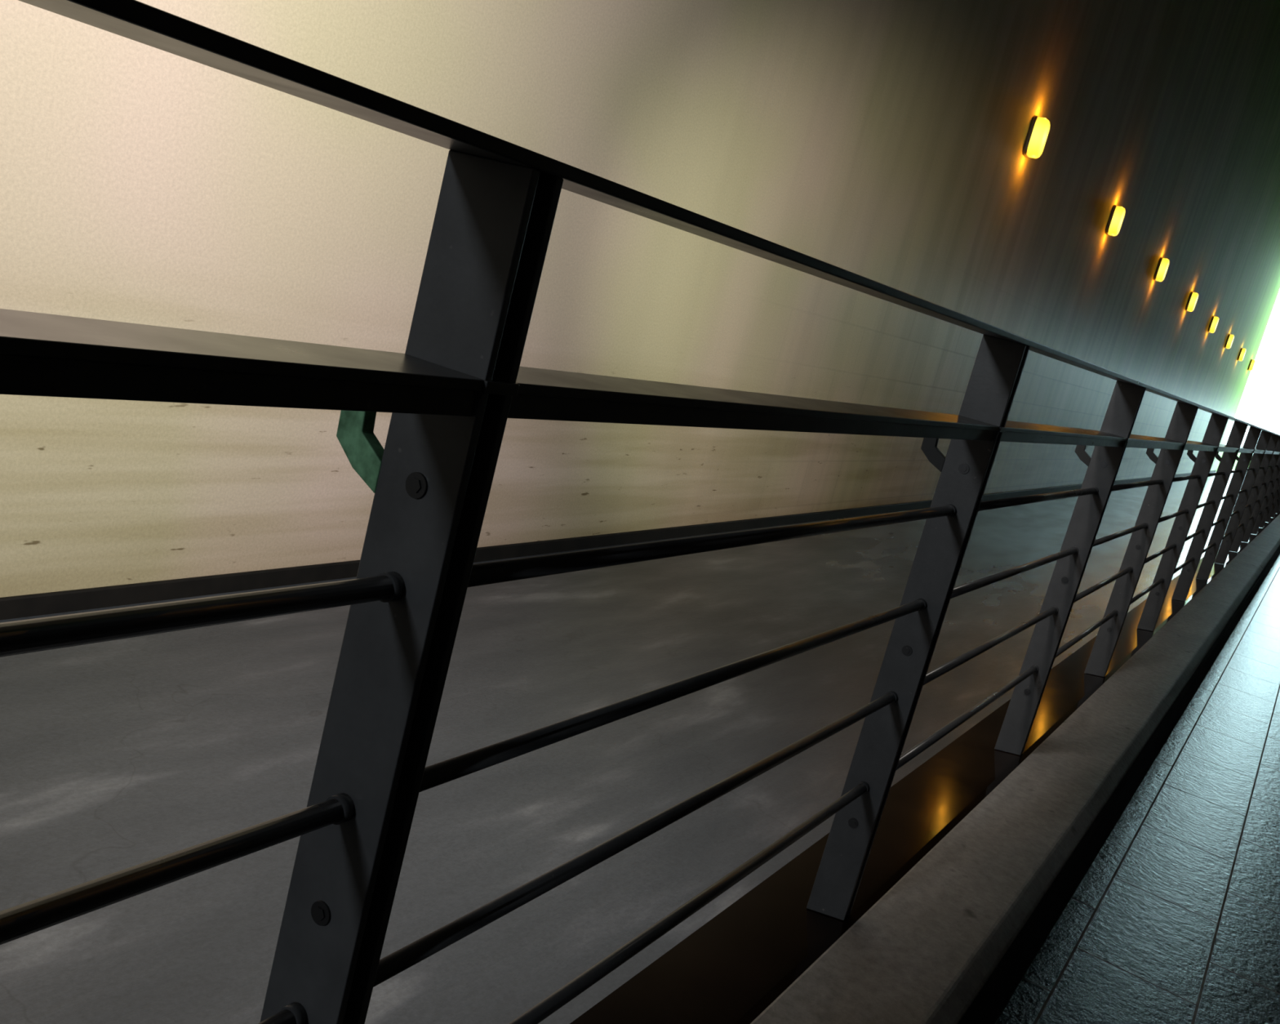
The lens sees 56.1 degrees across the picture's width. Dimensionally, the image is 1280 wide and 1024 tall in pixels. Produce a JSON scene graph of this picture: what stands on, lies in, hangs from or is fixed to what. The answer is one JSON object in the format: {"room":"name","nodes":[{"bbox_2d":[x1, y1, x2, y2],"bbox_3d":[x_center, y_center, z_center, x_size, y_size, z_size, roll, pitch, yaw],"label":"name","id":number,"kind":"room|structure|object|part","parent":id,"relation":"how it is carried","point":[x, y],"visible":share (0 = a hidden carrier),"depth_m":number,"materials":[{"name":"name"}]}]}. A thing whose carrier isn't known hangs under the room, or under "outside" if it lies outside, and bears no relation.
{"room":"pedestrian tunnel walkway","nodes":[
{"label":"pedestrian tunnel walkway","id":0,"kind":"room"},
{"bbox_2d":[0,471,1240,1023],"bbox_3d":[9.783,0.199,22.685,3.499,0.200,64.999,20,12,28],"label":"floor","id":1,"kind":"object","parent":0,"point":[117,755],"visible":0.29,"depth_m":4.47,"materials":[{"name":"grey concrete"}]},
{"bbox_2d":[0,0,1279,597],"bbox_3d":[9.586,-5.829,22.525,0.400,11.620,65.000,20,12,28],"label":"wall","id":2,"kind":"structure","parent":0,"point":[882,141],"depth_m":8.01,"materials":[{"name":"paint"}]},
{"bbox_2d":[0,470,1216,620],"bbox_3d":[8.381,-0.472,23.470,0.030,0.084,65.000,20,12,28],"label":"baseboard","id":3,"kind":"structure","parent":2,"relation":"attached to","point":[58,602],"depth_m":6.18,"materials":[{"name":"black paint"}]},
{"bbox_2d":[1022,115,1049,158],"bbox_3d":[4.691,-4.418,14.182,0.169,0.460,0.300,20,12,28],"label":"wall lamp","id":4,"kind":"object","parent":2,"relation":"attached to","point":[1039,127],"visible":1,"depth_m":14.08,"materials":[{"name":"glass"}]},
{"bbox_2d":[1104,204,1125,235],"bbox_3d":[7.596,-4.645,19.174,0.169,0.460,0.300,20,12,28],"label":"wall lamp","id":5,"kind":"object","parent":2,"relation":"attached to","point":[1114,223],"visible":1,"depth_m":19.07,"materials":[{"name":"glass"}]},
{"bbox_2d":[1153,257,1169,281],"bbox_3d":[10.501,-4.873,24.166,0.169,0.460,0.300,20,12,28],"label":"wall lamp","id":6,"kind":"object","parent":2,"relation":"attached to","point":[1163,264],"visible":1,"depth_m":24.06,"materials":[{"name":"glass"}]},
{"bbox_2d":[1185,291,1198,311],"bbox_3d":[13.406,-5.100,29.158,0.169,0.460,0.300,20,12,28],"label":"wall lamp","id":7,"kind":"object","parent":2,"relation":"attached to","point":[1190,305],"visible":1,"depth_m":29.05,"materials":[{"name":"glass"}]},
{"bbox_2d":[1207,315,1218,332],"bbox_3d":[16.311,-5.327,34.150,0.169,0.460,0.300,20,12,28],"label":"wall lamp","id":8,"kind":"object","parent":2,"relation":"attached to","point":[1214,322],"visible":1,"depth_m":34.03,"materials":[{"name":"glass"}]},
{"bbox_2d":[1224,333,1234,348],"bbox_3d":[19.215,-5.555,39.142,0.169,0.460,0.300,20,12,28],"label":"wall lamp","id":9,"kind":"object","parent":2,"relation":"attached to","point":[1228,342],"visible":1,"depth_m":39.03,"materials":[{"name":"glass"}]},
{"bbox_2d":[1237,347,1245,360],"bbox_3d":[22.120,-5.782,44.133,0.169,0.460,0.300,20,12,28],"label":"wall lamp","id":10,"kind":"object","parent":2,"relation":"attached to","point":[1242,351],"visible":1,"depth_m":44.02,"materials":[{"name":"glass"}]},
{"bbox_2d":[1247,359,1255,370],"bbox_3d":[25.025,-6.010,49.125,0.169,0.460,0.300,20,12,28],"label":"wall lamp","id":11,"kind":"object","parent":2,"relation":"attached to","point":[1252,362],"visible":1,"depth_m":49.01,"materials":[{"name":"glass"}]},
{"bbox_2d":[569,511,1279,1023],"bbox_3d":[11.433,0.354,21.731,0.212,1.044,65.000,20,12,28],"label":"stone ledge","id":12,"kind":"object","parent":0,"point":[733,966],"visible":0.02,"depth_m":2.38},
{"bbox_2d":[0,0,1279,1023],"bbox_3d":[11.734,-0.658,21.534,0.127,1.127,59.287,20,12,28],"label":"steel railing","id":13,"kind":"object","parent":12,"relation":"on","point":[455,388],"visible":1,"depth_m":0.90,"materials":[{"name":"grey metal"}]},
{"bbox_3d":[11.892,-1.182,21.418,0.079,0.010,59.281,20,12,28],"label":"handrail","id":14,"kind":"part","parent":13,"relation":"part of","materials":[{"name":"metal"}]},
{"bbox_2d":[995,554,1279,1023],"bbox_3d":[12.572,0.593,21.079,1.935,0.200,65.000,20,12,28],"label":"floor","id":15,"kind":"structure","parent":0,"point":[1175,918],"depth_m":3.52,"materials":[{"name":"tile"}]},
{"bbox_2d":[750,514,1279,1023],"bbox_3d":[11.699,0.132,21.567,0.242,0.440,65.000,20,12,28],"label":"concrete curb","id":16,"kind":"object","parent":15,"relation":"on","point":[924,951],"visible":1,"depth_m":2.70,"materials":[{"name":"grey concrete"}]},
{"bbox_2d":[958,545,1279,1023],"bbox_3d":[11.823,0.095,21.492,0.011,0.220,65.000,20,12,28],"label":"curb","id":17,"kind":"object","parent":16,"relation":"attached to","point":[991,1000],"depth_m":3.11,"materials":[{"name":"black paint"}]},
{"label":"outside","id":18,"kind":"structure","parent":0,"visible":0},
{"bbox_2d":[1215,451,1240,471],"bbox_3d":[42.338,-3.255,83.483,70.000,0.260,72.990,20,12,28],"label":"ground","id":19,"kind":"structure","parent":18,"point":[1238,454],"depth_m":73.58,"materials":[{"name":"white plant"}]}
]}

